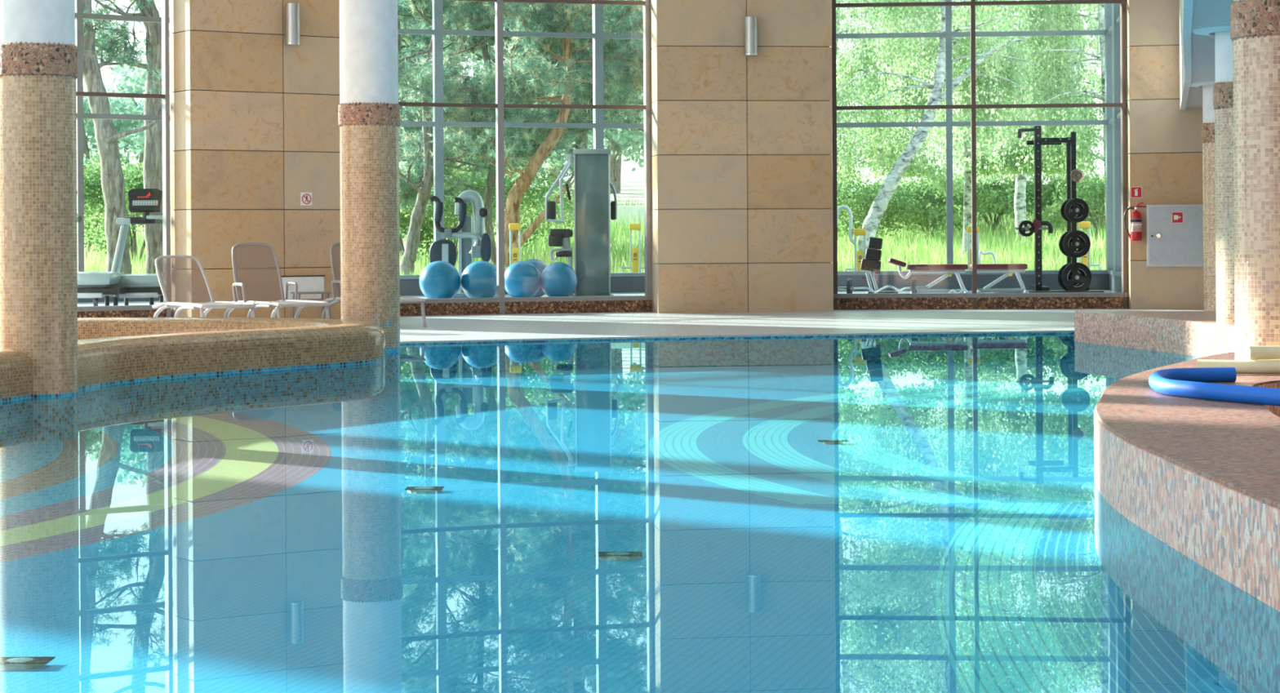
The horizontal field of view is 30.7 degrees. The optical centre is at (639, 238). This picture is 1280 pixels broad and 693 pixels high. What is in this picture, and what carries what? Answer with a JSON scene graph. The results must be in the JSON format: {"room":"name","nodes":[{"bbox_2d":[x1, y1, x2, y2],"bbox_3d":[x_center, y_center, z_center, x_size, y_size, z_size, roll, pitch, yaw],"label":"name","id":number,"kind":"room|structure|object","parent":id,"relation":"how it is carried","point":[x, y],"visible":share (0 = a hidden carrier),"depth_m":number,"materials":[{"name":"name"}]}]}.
{"room":"indoor swimming pool","nodes":[
{"label":"indoor swimming pool","id":0,"kind":"room"},
{"bbox_2d":[169,0,341,319],"bbox_3d":[-4.670,-2.361,30.329,2.840,7.000,0.713,0,0,-37],"label":"wall","id":1,"kind":"structure","parent":0,"point":[255,127],"depth_m":29.77,"materials":[{"name":"stone"}]},
{"bbox_2d":[77,309,166,317],"bbox_3d":[-6.959,1.015,29.083,2.226,0.215,0.137,0,0,-33],"label":"baseboard","id":2,"kind":"structure","parent":1,"relation":"attached to","point":[122,313],"depth_m":29.32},
{"bbox_2d":[75,0,170,317],"bbox_3d":[-6.975,-2.347,29.086,2.297,6.900,0.157,0,0,-33],"label":"window","id":3,"kind":"structure","parent":1,"relation":"in","point":[165,95],"depth_m":29.65,"materials":[{"name":"grey metal"}]},
{"bbox_2d":[284,3,300,45],"bbox_3d":[-4.468,-2.747,29.950,0.188,0.530,0.224,0,0,-35],"label":"wall sconce","id":4,"kind":"object","parent":1,"relation":"attached to","point":[291,26],"visible":1,"depth_m":29.86,"materials":[{"name":"metal"}]},
{"bbox_2d":[281,275,324,299],"bbox_3d":[-4.351,0.630,30.137,0.620,0.304,0.030,0,0,-35],"label":"access panel","id":5,"kind":"object","parent":1,"relation":"attached to","point":[307,282],"visible":0.65,"depth_m":30.15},
{"bbox_2d":[398,0,653,314],"bbox_3d":[-1.886,-2.378,32.202,4.264,6.900,0.308,0,0,-19],"label":"window","id":6,"kind":"structure","parent":1,"relation":"in","point":[499,105],"depth_m":32.34,"materials":[{"name":"grey metal"}]},
{"bbox_2d":[400,300,652,315],"bbox_3d":[-1.872,0.984,32.199,4.247,0.215,0.288,0,0,-19],"label":"baseboard","id":7,"kind":"structure","parent":1,"relation":"attached to","point":[597,306],"depth_m":32.31,"materials":[{"name":"stone"}]},
{"bbox_2d":[77,289,1115,317],"bbox_3d":[-2.842,0.997,33.314,23.028,0.200,7.589,0,0,-21],"label":"floor","id":8,"kind":"structure","parent":0,"point":[620,294],"depth_m":36.33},
{"bbox_2d":[76,191,127,306],"bbox_3d":[-7.485,0.120,30.956,1.220,1.612,0.872,0,0,0],"label":"treadmill","id":9,"kind":"object","parent":8,"relation":"on","point":[84,278],"visible":0.27,"depth_m":30.64,"materials":[{"name":"grey plastic"}]},
{"bbox_2d":[77,271,121,285],"bbox_3d":[-7.265,0.533,30.980,0.647,0.180,0.760,0,0,0],"label":"hood","id":10,"kind":"object","parent":9,"relation":"attached to","point":[84,278],"depth_m":30.61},
{"bbox_2d":[104,188,163,305],"bbox_3d":[-6.750,0.126,31.556,0.976,1.590,0.872,0,0,0],"label":"treadmill","id":11,"kind":"object","parent":8,"relation":"on","point":[145,201],"visible":0.71,"depth_m":31.21,"materials":[{"name":"grey plastic"}]},
{"bbox_2d":[120,273,160,288],"bbox_3d":[-6.659,0.571,31.580,0.660,0.180,0.760,0,0,0],"label":"hood","id":12,"kind":"object","parent":11,"relation":"attached to","point":[135,280],"depth_m":31.21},
{"bbox_2d":[418,261,461,298],"bbox_3d":[-2.807,0.605,32.750,0.586,0.584,0.584,0,0,0],"label":"exercise ball","id":13,"kind":"object","parent":8,"relation":"on","point":[438,279],"visible":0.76,"depth_m":32.54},
{"bbox_2d":[429,189,496,297],"bbox_3d":[-2.659,0.081,35.100,0.999,1.630,0.900,0,0,0],"label":"machine","id":14,"kind":"object","parent":8,"relation":"on","point":[473,242],"visible":0.88,"depth_m":34.97,"materials":[{"name":"grey metal"}]},
{"bbox_2d":[460,260,496,297],"bbox_3d":[-2.236,0.604,32.900,0.582,0.580,0.580,0,0,0],"label":"exercise ball","id":15,"kind":"object","parent":8,"relation":"on","point":[478,278],"visible":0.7,"depth_m":32.68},
{"bbox_2d":[504,261,540,297],"bbox_3d":[-1.714,0.611,33.900,0.562,0.560,0.560,0,0,0],"label":"exercise ball","id":16,"kind":"object","parent":8,"relation":"on","point":[522,278],"visible":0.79,"depth_m":33.69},
{"bbox_2d":[524,258,547,297],"bbox_3d":[-1.586,0.598,34.700,0.586,0.584,0.584,0,0,0],"label":"exercise ball","id":17,"kind":"object","parent":8,"relation":"on","point":[540,265],"visible":0.3,"depth_m":34.54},
{"bbox_2d":[540,262,577,297],"bbox_3d":[-1.181,0.615,33.900,0.546,0.544,0.544,0,0,0],"label":"exercise ball","id":18,"kind":"object","parent":8,"relation":"on","point":[557,279],"visible":0.82,"depth_m":33.70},
{"bbox_2d":[545,148,617,296],"bbox_3d":[-0.873,-0.221,34.765,1.068,2.213,0.770,0,0,0],"label":"machine","id":19,"kind":"object","parent":8,"relation":"on","point":[593,211],"visible":0.92,"depth_m":34.62,"materials":[{"name":"metal"}]},
{"bbox_2d":[836,204,866,271],"bbox_3d":[3.869,0.228,41.995,0.777,1.657,0.129,0,0,0],"label":"station","id":20,"kind":"object","parent":8,"relation":"on","point":[858,255],"visible":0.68,"depth_m":41.97,"materials":[{"name":"silver metal"}]},
{"bbox_2d":[860,236,897,293],"bbox_3d":[3.500,0.420,34.200,0.540,0.892,0.300,0,0,0],"label":"bench","id":21,"kind":"object","parent":8,"relation":"on","point":[872,264],"visible":0.83,"depth_m":34.16,"materials":[{"name":"black leather"}]},
{"bbox_2d":[838,284,928,293],"bbox_3d":[3.517,0.731,33.750,1.302,0.115,0.050,0,0,0],"label":"bar","id":22,"kind":"object","parent":8,"relation":"on","point":[887,286],"visible":1,"depth_m":33.73,"materials":[{"name":"silver metal"}]},
{"bbox_2d":[887,257,968,293],"bbox_3d":[4.317,0.569,35.000,1.178,0.560,0.500,0,0,0],"label":"weight bench","id":23,"kind":"object","parent":8,"relation":"on","point":[948,268],"visible":0.89,"depth_m":34.97,"materials":[{"name":"red metal"}]},
{"bbox_2d":[968,263,1028,293],"bbox_3d":[5.438,0.613,35.400,0.850,0.459,0.500,0,0,0],"label":"weight bench","id":24,"kind":"object","parent":8,"relation":"on","point":[1009,268],"visible":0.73,"depth_m":35.36,"materials":[{"name":"red metal"}]},
{"bbox_2d":[993,125,1104,293],"bbox_3d":[6.252,-0.449,36.312,1.600,2.581,1.675,0,0,0],"label":"power rack","id":25,"kind":"object","parent":8,"relation":"on","point":[1071,188],"visible":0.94,"depth_m":35.95,"materials":[{"name":"black metal"}]},
{"bbox_2d":[1015,218,1053,233],"bbox_3d":[6.047,-0.192,35.860,0.540,0.229,0.344,0,0,26],"label":"bar","id":26,"kind":"object","parent":25,"relation":"hanging from","point":[1037,223],"visible":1,"depth_m":35.86,"materials":[{"name":"black metal"}]},
{"bbox_2d":[1017,220,1035,236],"bbox_3d":[5.925,-0.154,35.758,0.250,0.250,0.056,0,0,0],"label":"weight plate","id":27,"kind":"object","parent":26,"relation":"attached to","point":[1024,223],"visible":1,"depth_m":35.74,"materials":[{"name":"metal"}]},
{"bbox_2d":[1058,230,1084,257],"bbox_3d":[6.651,0.083,35.918,0.409,0.409,0.056,0,0,-3],"label":"weight plate","id":28,"kind":"object","parent":25,"relation":"on","point":[1060,241],"visible":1,"depth_m":35.90,"materials":[{"name":"metal"}]},
{"bbox_2d":[1061,262,1092,290],"bbox_3d":[6.696,0.597,35.778,0.464,0.464,0.056,0,0,-3],"label":"weight plate","id":29,"kind":"object","parent":25,"relation":"on","point":[1073,267],"visible":1,"depth_m":35.77,"materials":[{"name":"metal"}]},
{"bbox_2d":[1062,230,1090,257],"bbox_3d":[6.696,0.082,35.778,0.422,0.422,0.056,0,0,-3],"label":"weight plate","id":30,"kind":"object","parent":25,"relation":"on","point":[1086,246],"visible":1,"depth_m":35.76,"materials":[{"name":"metal"}]},
{"bbox_2d":[1064,198,1088,222],"bbox_3d":[6.696,-0.432,35.778,0.374,0.374,0.056,0,0,-3],"label":"weight plate","id":31,"kind":"object","parent":25,"relation":"on","point":[1084,212],"visible":1,"depth_m":35.77,"materials":[{"name":"metal"}]},
{"bbox_2d":[0,418,1245,692],"bbox_3d":[-1.391,1.393,13.250,18.200,0.050,24.700,0,0,0],"label":"floor","id":32,"kind":"structure","parent":0,"point":[901,555],"depth_m":9.82,"materials":[{"name":"tile"}]},
{"bbox_2d":[0,656,55,671],"bbox_3d":[-1.988,1.360,7.481,0.200,0.024,0.150,0,0,0],"label":"inlet","id":33,"kind":"object","parent":32,"relation":"on","point":[7,664],"visible":1,"depth_m":7.44,"materials":[{"name":"metal"}]},
{"bbox_2d":[0,656,55,664],"bbox_3d":[-1.988,1.353,7.481,0.200,0.005,0.104,0,0,0],"label":"grille","id":34,"kind":"object","parent":33,"relation":"attached to","point":[3,660],"depth_m":7.46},
{"bbox_2d":[0,0,78,441],"bbox_3d":[-4.198,-2.214,16.200,0.564,7.200,0.564,0,0,30],"label":"column","id":35,"kind":"structure","parent":32,"relation":"on","point":[39,62],"depth_m":15.97,"materials":[{"name":"tile"}]},
{"bbox_2d":[0,317,385,447],"bbox_3d":[-6.213,1.088,18.685,6.155,0.640,8.717,0,0,21],"label":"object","id":36,"kind":"object","parent":32,"relation":"on","point":[111,351],"visible":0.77,"depth_m":18.81,"materials":[{"name":"tile"}]},
{"bbox_2d":[337,0,399,351],"bbox_3d":[-2.594,-2.224,22.300,0.590,7.200,0.590,0,0,30],"label":"column","id":37,"kind":"structure","parent":32,"relation":"on","point":[369,107],"depth_m":22.06,"materials":[{"name":"tile"}]},
{"bbox_2d":[404,486,444,493],"bbox_3d":[-1.162,1.355,12.592,0.200,0.024,0.190,0,0,0],"label":"inlet","id":38,"kind":"object","parent":32,"relation":"on","point":[415,490],"visible":1,"depth_m":12.53,"materials":[{"name":"metal"}]},
{"bbox_2d":[0,334,1200,430],"bbox_3d":[-1.393,1.069,13.200,18.100,0.001,24.500,0,0,0],"label":"pool water","id":39,"kind":"object","parent":32,"relation":"on","point":[1005,377],"visible":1,"depth_m":16.76,"materials":[{"name":"liquid"}]},
{"bbox_2d":[595,551,642,561],"bbox_3d":[-0.091,1.349,9.921,0.200,0.024,0.170,0,0,0],"label":"inlet","id":40,"kind":"object","parent":32,"relation":"on","point":[605,556],"visible":1,"depth_m":9.86,"materials":[{"name":"metal"}]},
{"bbox_2d":[595,551,642,556],"bbox_3d":[-0.091,1.342,9.921,0.200,0.005,0.118,0,0,0],"label":"grille","id":41,"kind":"object","parent":40,"relation":"attached to","point":[597,553],"depth_m":9.90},
{"bbox_2d":[400,332,1074,344],"bbox_3d":[-4.211,1.230,23.082,24.120,0.312,0.838,0,0,-13],"label":"trim","id":42,"kind":"structure","parent":32,"relation":"on","point":[1031,333],"depth_m":24.84,"materials":[{"name":"tile"}]},
{"bbox_2d":[1074,311,1235,357],"bbox_3d":[6.036,1.026,21.125,3.340,0.614,4.650,0,0,0],"label":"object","id":43,"kind":"object","parent":32,"relation":"on","point":[1193,333],"visible":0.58,"depth_m":21.56,"materials":[{"name":"stone"}]},
{"bbox_2d":[1213,30,1234,324],"bbox_3d":[5.220,-0.542,20.000,0.590,2.560,0.590,0,0,45],"label":"column","id":44,"kind":"structure","parent":43,"relation":"on","point":[1223,88],"depth_m":19.86,"materials":[{"name":"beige tile"}]},
{"bbox_2d":[1093,351,1279,692],"bbox_3d":[3.656,1.044,9.291,4.548,0.608,16.510,0,0,23],"label":"ledge","id":45,"kind":"object","parent":32,"relation":"on","point":[1187,490],"visible":0.88,"depth_m":7.96,"materials":[{"name":"tile"}]},
{"bbox_2d":[1148,367,1279,406],"bbox_3d":[2.730,0.705,11.174,0.531,0.078,1.854,0,0,5],"label":"noodle","id":46,"kind":"object","parent":45,"relation":"on","point":[1193,383],"visible":1,"depth_m":10.90,"materials":[{"name":"plastic"}]},
{"bbox_2d":[1196,346,1279,374],"bbox_3d":[3.625,0.662,12.716,1.157,0.154,0.160,0,0,6],"label":"kickboard","id":47,"kind":"object","parent":45,"relation":"on","point":[1261,359],"visible":0.84,"depth_m":12.70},
{"bbox_2d":[1230,0,1279,360],"bbox_3d":[3.651,-0.532,13.200,0.598,2.560,0.598,0,0,45],"label":"column","id":48,"kind":"structure","parent":45,"relation":"on","point":[1255,24],"depth_m":13.01,"materials":[{"name":"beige tile"}]},
{"bbox_2d":[650,0,833,313],"bbox_3d":[1.454,-2.399,32.672,2.560,7.000,0.818,0,0,-7],"label":"wall","id":49,"kind":"structure","parent":0,"point":[742,145],"depth_m":32.26,"materials":[{"name":"stone"}]},
{"bbox_2d":[75,0,173,271],"bbox_3d":[-8.684,-2.762,33.801,8.100,6.850,0.163,0,0,-34],"label":"window","id":50,"kind":"structure","parent":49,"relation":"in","point":[79,15],"depth_m":34.08,"materials":[{"name":"grey metal"}]},
{"bbox_2d":[77,273,1121,302],"bbox_3d":[-2.194,0.803,35.238,20.292,0.340,5.914,0,0,-5],"label":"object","id":51,"kind":"structure","parent":49,"relation":"attached to","point":[1099,282],"depth_m":38.07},
{"bbox_2d":[744,16,757,56],"bbox_3d":[1.526,-2.784,32.157,0.188,0.530,0.224,0,0,-7],"label":"wall sconce","id":52,"kind":"object","parent":49,"relation":"attached to","point":[750,22],"visible":1,"depth_m":32.06,"materials":[{"name":"metal"}]},
{"bbox_2d":[400,270,1121,279],"bbox_3d":[-2.191,0.603,35.242,20.325,0.060,5.942,0,0,-5],"label":"trim","id":53,"kind":"structure","parent":49,"relation":"attached to","point":[969,272],"depth_m":38.06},
{"bbox_2d":[397,0,644,241],"bbox_3d":[-1.938,-2.803,37.416,7.300,6.850,0.551,0,0,-18],"label":"window","id":54,"kind":"structure","parent":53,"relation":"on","point":[437,32],"depth_m":37.36,"materials":[{"name":"grey metal"}]},
{"bbox_2d":[835,0,1106,263],"bbox_3d":[4.627,-2.843,38.246,6.100,6.850,0.242,0,0,3],"label":"window","id":55,"kind":"structure","parent":49,"relation":"in","point":[948,34],"depth_m":38.17,"materials":[{"name":"grey metal"}]},
{"bbox_2d":[400,308,1203,343],"bbox_3d":[-1.992,1.232,14.750,28.000,0.380,37.500,0,0,0],"label":"floor","id":56,"kind":"structure","parent":0,"point":[624,325],"depth_m":27.75,"materials":[{"name":"tile"}]},
{"bbox_2d":[151,254,255,317],"bbox_3d":[-4.925,0.629,26.219,0.640,0.881,1.802,0,0,-30],"label":"sun lounger","id":57,"kind":"object","parent":56,"relation":"on","point":[183,281],"visible":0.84,"depth_m":26.69,"materials":[{"name":"plastic"}]},
{"bbox_2d":[226,242,329,319],"bbox_3d":[-4.169,0.554,26.654,0.686,1.022,1.760,0,0,-31],"label":"sun lounger","id":58,"kind":"object","parent":56,"relation":"on","point":[257,276],"visible":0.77,"depth_m":27.09,"materials":[{"name":"plastic"}]},
{"bbox_2d":[290,291,331,319],"bbox_3d":[-4.116,0.863,29.200,0.440,0.387,0.400,0,0,-20],"label":"side table","id":59,"kind":"object","parent":56,"relation":"on","point":[327,293],"visible":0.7,"depth_m":29.09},
{"bbox_2d":[321,242,426,327],"bbox_3d":[-3.215,0.549,28.001,0.686,1.022,1.760,0,0,-30],"label":"sun lounger","id":60,"kind":"object","parent":56,"relation":"on","point":[335,251],"visible":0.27,"depth_m":28.29,"materials":[{"name":"plastic"}]},
{"bbox_2d":[1201,84,1216,311],"bbox_3d":[6.827,-0.422,27.100,0.590,2.820,0.590,0,0,45],"label":"column","id":61,"kind":"structure","parent":56,"relation":"on","point":[1208,112],"depth_m":26.97,"materials":[{"name":"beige tile"}]},
{"bbox_2d":[1125,0,1203,309],"bbox_3d":[9.477,-2.448,32.304,5.418,7.000,0.764,0,0,16],"label":"wall","id":62,"kind":"structure","parent":0,"point":[1164,144],"depth_m":32.55,"materials":[{"name":"stone"}]},
{"bbox_2d":[831,0,1128,309],"bbox_3d":[4.798,-2.419,33.130,4.151,6.900,0.149,0,0,5],"label":"window","id":63,"kind":"structure","parent":62,"relation":"in","point":[972,3],"depth_m":33.07,"materials":[{"name":"grey metal"}]},
{"bbox_2d":[837,297,1123,309],"bbox_3d":[4.821,0.943,33.130,4.145,0.215,0.129,0,0,5],"label":"baseboard","id":64,"kind":"structure","parent":62,"relation":"attached to","point":[983,303],"depth_m":33.07,"materials":[{"name":"stone"}]},
{"bbox_2d":[1104,3,1128,275],"bbox_3d":[7.337,-2.860,35.590,0.187,6.850,5.017,0,0,8],"label":"window","id":65,"kind":"structure","parent":62,"relation":"in","point":[1112,11],"depth_m":36.24,"materials":[{"name":"clear glass"}]},
{"bbox_2d":[1124,202,1144,240],"bbox_3d":[6.898,-0.238,32.533,0.269,0.538,0.158,0,0,40],"label":"fire extinguisher","id":66,"kind":"object","parent":62,"relation":"attached to","point":[1135,216],"visible":1,"depth_m":32.47,"materials":[{"name":"red paint"}]},
{"bbox_2d":[1146,204,1203,266],"bbox_3d":[7.449,-0.042,32.404,0.800,0.860,0.154,0,0,16],"label":"cabinet","id":67,"kind":"object","parent":62,"relation":"attached to","point":[1175,233],"visible":0.9,"depth_m":32.35,"materials":[{"name":"silver metal"}]},
{"bbox_2d":[1179,0,1193,110],"bbox_3d":[5.262,-2.672,22.494,0.128,1.800,20.736,0,0,13],"label":"trim","id":68,"kind":"structure","parent":62,"relation":"attached to","point":[1185,6],"depth_m":25.17,"materials":[{"name":"white paint"}]},
{"bbox_2d":[1185,0,1233,108],"bbox_3d":[7.459,-1.896,22.500,9.060,0.180,20.200,0,0,0],"label":"ceiling","id":69,"kind":"structure","parent":0,"point":[1206,13],"depth_m":21.36,"materials":[{"name":"paint"}]},
{"bbox_2d":[1191,25,1230,35],"bbox_3d":[5.212,-1.777,20.000,0.940,0.030,0.940,0,0,0],"label":"trim","id":70,"kind":"structure","parent":69,"relation":"attached to","point":[1210,31],"depth_m":19.83,"materials":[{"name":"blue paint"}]},
{"label":"outside","id":71,"kind":"structure","parent":0,"visible":0},
{"bbox_2d":[84,124,1106,273],"bbox_3d":[-5.019,-3.034,94.350,130.000,8.290,111.300,0,0,0],"label":"meadow","id":72,"kind":"structure","parent":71,"point":[627,175],"depth_m":93.28,"materials":[{"name":"plant"}]},
{"bbox_2d":[83,148,128,258],"bbox_3d":[-12.309,-0.685,51.827,2.080,2.607,3.081,0,0,17],"label":"shrub","id":73,"kind":"object","parent":72,"relation":"on","point":[93,190],"visible":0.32,"depth_m":51.66,"materials":[{"name":"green plant"}]},
{"bbox_2d":[82,0,161,275],"bbox_3d":[-10.047,-4.040,42.240,5.418,10.596,4.131,0,0,-23],"label":"pine tree","id":74,"kind":"object","parent":72,"relation":"on","point":[113,181],"visible":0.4,"depth_m":41.86,"materials":[{"name":"grey plant"}]},
{"bbox_2d":[83,89,170,199],"bbox_3d":[-18.916,-2.737,74.475,9.851,4.324,6.747,0,0,0],"label":"tree","id":75,"kind":"object","parent":72,"relation":"on","point":[137,139],"visible":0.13,"depth_m":74.68,"materials":[{"name":"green plant"}]},
{"bbox_2d":[84,155,170,265],"bbox_3d":[-10.420,-0.545,49.716,2.571,2.506,2.292,0,0,32],"label":"shrub","id":76,"kind":"object","parent":72,"relation":"on","point":[137,182],"visible":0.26,"depth_m":49.66,"materials":[{"name":"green plant"}]},
{"bbox_2d":[86,58,170,181],"bbox_3d":[-17.057,-3.501,80.283,8.951,5.153,8.153,0,0,0],"label":"tree","id":77,"kind":"object","parent":72,"relation":"on","point":[133,81],"visible":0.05,"depth_m":78.59,"materials":[{"name":"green plant"}]},
{"bbox_2d":[91,0,169,273],"bbox_3d":[-9.333,-4.153,42.663,5.104,10.814,2.744,0,0,11],"label":"pine tree","id":78,"kind":"object","parent":72,"relation":"on","point":[153,152],"visible":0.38,"depth_m":42.84,"materials":[{"name":"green plant"}]},
{"bbox_2d":[399,168,485,263],"bbox_3d":[-4.992,-0.447,51.932,2.994,2.343,3.926,0,0,-44],"label":"shrub","id":79,"kind":"object","parent":72,"relation":"on","point":[405,215],"visible":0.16,"depth_m":51.85,"materials":[{"name":"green plant"}]},
{"bbox_2d":[401,158,541,255],"bbox_3d":[-4.173,-0.719,53.837,3.128,2.690,4.095,0,0,-25],"label":"shrub","id":80,"kind":"object","parent":72,"relation":"on","point":[482,180],"visible":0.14,"depth_m":53.07,"materials":[{"name":"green plant"}]},
{"bbox_2d":[397,0,554,189],"bbox_3d":[-5.056,-4.829,49.343,6.123,11.567,5.815,0,0,-43],"label":"pine tree","id":81,"kind":"object","parent":72,"relation":"on","point":[402,23],"visible":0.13,"depth_m":49.00,"materials":[{"name":"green plant"}]},
{"bbox_2d":[397,0,574,275],"bbox_3d":[-3.814,-4.324,44.607,5.410,10.852,4.758,0,0,20],"label":"pine tree","id":82,"kind":"object","parent":72,"relation":"on","point":[420,190],"visible":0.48,"depth_m":44.80,"materials":[{"name":"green plant"}]},
{"bbox_2d":[425,152,565,246],"bbox_3d":[-3.390,-0.834,55.429,3.666,2.600,3.100,0,0,-21],"label":"shrub","id":83,"kind":"object","parent":72,"relation":"on","point":[531,193],"visible":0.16,"depth_m":55.95,"materials":[{"name":"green plant"}]},
{"bbox_2d":[399,0,617,173],"bbox_3d":[-5.882,-5.516,81.115,11.696,9.125,10.678,0,0,0],"label":"tree","id":84,"kind":"object","parent":72,"relation":"on","point":[480,51],"visible":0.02,"depth_m":79.71,"materials":[{"name":"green plant"}]},
{"bbox_2d":[504,223,520,268],"bbox_3d":[-2.245,0.411,41.995,0.598,1.366,0.129,0,0,0],"label":"station","id":85,"kind":"object","parent":72,"relation":"on","point":[514,252],"visible":0.58,"depth_m":41.96,"materials":[{"name":"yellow metal"}]},
{"bbox_2d":[397,0,633,266],"bbox_3d":[-3.107,-4.646,46.307,6.097,11.386,6.400,0,0,-36],"label":"pine tree","id":86,"kind":"object","parent":72,"relation":"on","point":[487,201],"visible":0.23,"depth_m":46.43,"materials":[{"name":"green plant"}]},
{"bbox_2d":[397,0,643,159],"bbox_3d":[-1.616,-4.719,46.790,6.754,11.459,6.351,0,0,-3],"label":"pine tree","id":87,"kind":"object","parent":72,"relation":"on","point":[583,133],"visible":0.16,"depth_m":45.83,"materials":[{"name":"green plant"}]},
{"bbox_2d":[399,1,644,170],"bbox_3d":[-4.510,-5.745,84.074,12.330,8.794,10.218,0,0,0],"label":"tree","id":88,"kind":"object","parent":72,"relation":"on","point":[491,51],"visible":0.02,"depth_m":84.23,"materials":[{"name":"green plant"}]},
{"bbox_2d":[408,0,643,271],"bbox_3d":[-1.664,-4.463,43.913,5.771,11.227,5.004,0,0,-9],"label":"pine tree","id":89,"kind":"object","parent":72,"relation":"on","point":[522,79],"visible":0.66,"depth_m":43.59,"materials":[{"name":"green plant"}]},
{"bbox_2d":[493,182,574,239],"bbox_3d":[-2.522,-0.736,60.164,3.118,1.692,3.624,0,0,0],"label":"shrub","id":90,"kind":"object","parent":72,"relation":"on","point":[566,202],"visible":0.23,"depth_m":59.63,"materials":[{"name":"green plant"}]},
{"bbox_2d":[494,0,653,193],"bbox_3d":[-1.482,-5.887,88.119,9.182,8.824,7.750,0,0,0],"label":"tree","id":91,"kind":"object","parent":72,"relation":"on","point":[615,166],"visible":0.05,"depth_m":87.76,"materials":[{"name":"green plant"}]},
{"bbox_2d":[534,182,653,229],"bbox_3d":[-0.558,-0.749,64.000,4.824,1.725,0.300,0,0,0],"label":"wall","id":92,"kind":"structure","parent":72,"relation":"on","point":[627,210],"depth_m":63.84,"materials":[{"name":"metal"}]},
{"bbox_2d":[84,194,1106,275],"bbox_3d":[1.633,-0.350,59.158,41.082,2.904,40.527,0,0,0],"label":"grass","id":93,"kind":"structure","parent":72,"relation":"on","point":[919,246],"depth_m":53.16,"materials":[{"name":"plant"}]},
{"bbox_2d":[553,0,644,142],"bbox_3d":[0.702,-4.974,49.788,6.224,11.711,5.778,0,0,-9],"label":"pine tree","id":94,"kind":"object","parent":72,"relation":"on","point":[628,99],"visible":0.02,"depth_m":49.71,"materials":[{"name":"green plant"}]},
{"bbox_2d":[619,223,644,272],"bbox_3d":[-0.085,0.404,41.995,0.598,1.352,0.129,0,0,0],"label":"station","id":95,"kind":"object","parent":72,"relation":"on","point":[633,251],"visible":0.61,"depth_m":41.96,"materials":[{"name":"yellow metal"}]},
{"bbox_2d":[831,173,919,238],"bbox_3d":[5.590,-0.746,59.870,2.775,1.900,3.746,0,0,45],"label":"shrub","id":96,"kind":"object","parent":72,"relation":"on","point":[862,193],"visible":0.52,"depth_m":59.38,"materials":[{"name":"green plant"}]},
{"bbox_2d":[837,0,938,132],"bbox_3d":[7.394,-6.790,100.039,11.595,8.473,10.855,0,0,0],"label":"tree","id":97,"kind":"object","parent":72,"relation":"on","point":[840,21],"visible":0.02,"depth_m":99.69,"materials":[{"name":"green plant"}]},
{"bbox_2d":[830,0,964,198],"bbox_3d":[4.982,-5.308,55.226,5.276,12.165,5.863,0,0,-41],"label":"birch tree","id":98,"kind":"object","parent":72,"relation":"on","point":[844,62],"visible":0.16,"depth_m":53.81,"materials":[{"name":"green plant"}]},
{"bbox_2d":[863,172,1010,236],"bbox_3d":[7.771,-0.867,61.787,3.948,1.802,3.967,0,0,4],"label":"shrub","id":99,"kind":"object","parent":72,"relation":"on","point":[922,215],"visible":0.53,"depth_m":61.01,"materials":[{"name":"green plant"}]},
{"bbox_2d":[830,0,1049,256],"bbox_3d":[6.054,-4.775,47.899,4.955,11.348,6.074,0,0,26],"label":"birch tree","id":100,"kind":"object","parent":72,"relation":"on","point":[989,79],"visible":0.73,"depth_m":48.02,"materials":[{"name":"green plant"}]},
{"bbox_2d":[835,0,1079,263],"bbox_3d":[7.370,-5.210,52.605,5.421,12.107,4.912,0,0,-13],"label":"birch tree","id":101,"kind":"object","parent":72,"relation":"on","point":[967,180],"visible":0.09,"depth_m":52.41,"materials":[{"name":"green plant"}]},
{"bbox_2d":[966,226,979,271],"bbox_3d":[5.999,0.410,41.995,0.598,1.267,0.129,0,0,0],"label":"station","id":102,"kind":"object","parent":72,"relation":"on","point":[969,228],"visible":0.41,"depth_m":41.97,"materials":[{"name":"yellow metal"}]},
{"bbox_2d":[915,167,1063,230],"bbox_3d":[9.407,-1.091,62.785,4.455,1.870,3.202,0,0,0],"label":"shrub","id":103,"kind":"object","parent":72,"relation":"on","point":[1010,190],"visible":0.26,"depth_m":62.55,"materials":[{"name":"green plant"}]},
{"bbox_2d":[924,0,1103,244],"bbox_3d":[10.185,-5.565,58.914,5.375,11.681,7.276,0,0,-9],"label":"birch tree","id":104,"kind":"object","parent":72,"relation":"on","point":[1020,198],"visible":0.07,"depth_m":58.95,"materials":[{"name":"green plant"}]},
{"bbox_2d":[955,0,1106,223],"bbox_3d":[9.683,-4.805,50.597,5.326,11.474,4.319,0,0,0],"label":"birch tree","id":105,"kind":"object","parent":72,"relation":"on","point":[1053,156],"visible":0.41,"depth_m":50.08,"materials":[{"name":"green plant"}]},
{"bbox_2d":[977,4,1103,147],"bbox_3d":[19.985,-7.145,95.506,12.230,9.665,8.845,0,0,0],"label":"tree","id":106,"kind":"object","parent":72,"relation":"on","point":[1096,39],"visible":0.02,"depth_m":95.89,"materials":[{"name":"green plant"}]},
{"bbox_2d":[995,169,1103,217],"bbox_3d":[11.544,-1.201,63.789,3.997,1.800,3.628,0,0,-41],"label":"shrub","id":107,"kind":"object","parent":72,"relation":"on","point":[1054,180],"visible":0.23,"depth_m":63.01,"materials":[{"name":"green plant"}]},
{"bbox_2d":[1032,172,1106,234],"bbox_3d":[11.929,-0.901,60.014,3.626,1.691,3.917,0,0,0],"label":"shrub","id":108,"kind":"object","parent":72,"relation":"on","point":[1097,196],"visible":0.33,"depth_m":59.70,"materials":[{"name":"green plant"}]},
{"bbox_2d":[1078,221,1101,270],"bbox_3d":[8.003,0.362,41.995,0.598,1.339,0.129,0,0,0],"label":"station","id":109,"kind":"object","parent":72,"relation":"on","point":[1086,260],"visible":0.38,"depth_m":41.96,"materials":[{"name":"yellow metal"}]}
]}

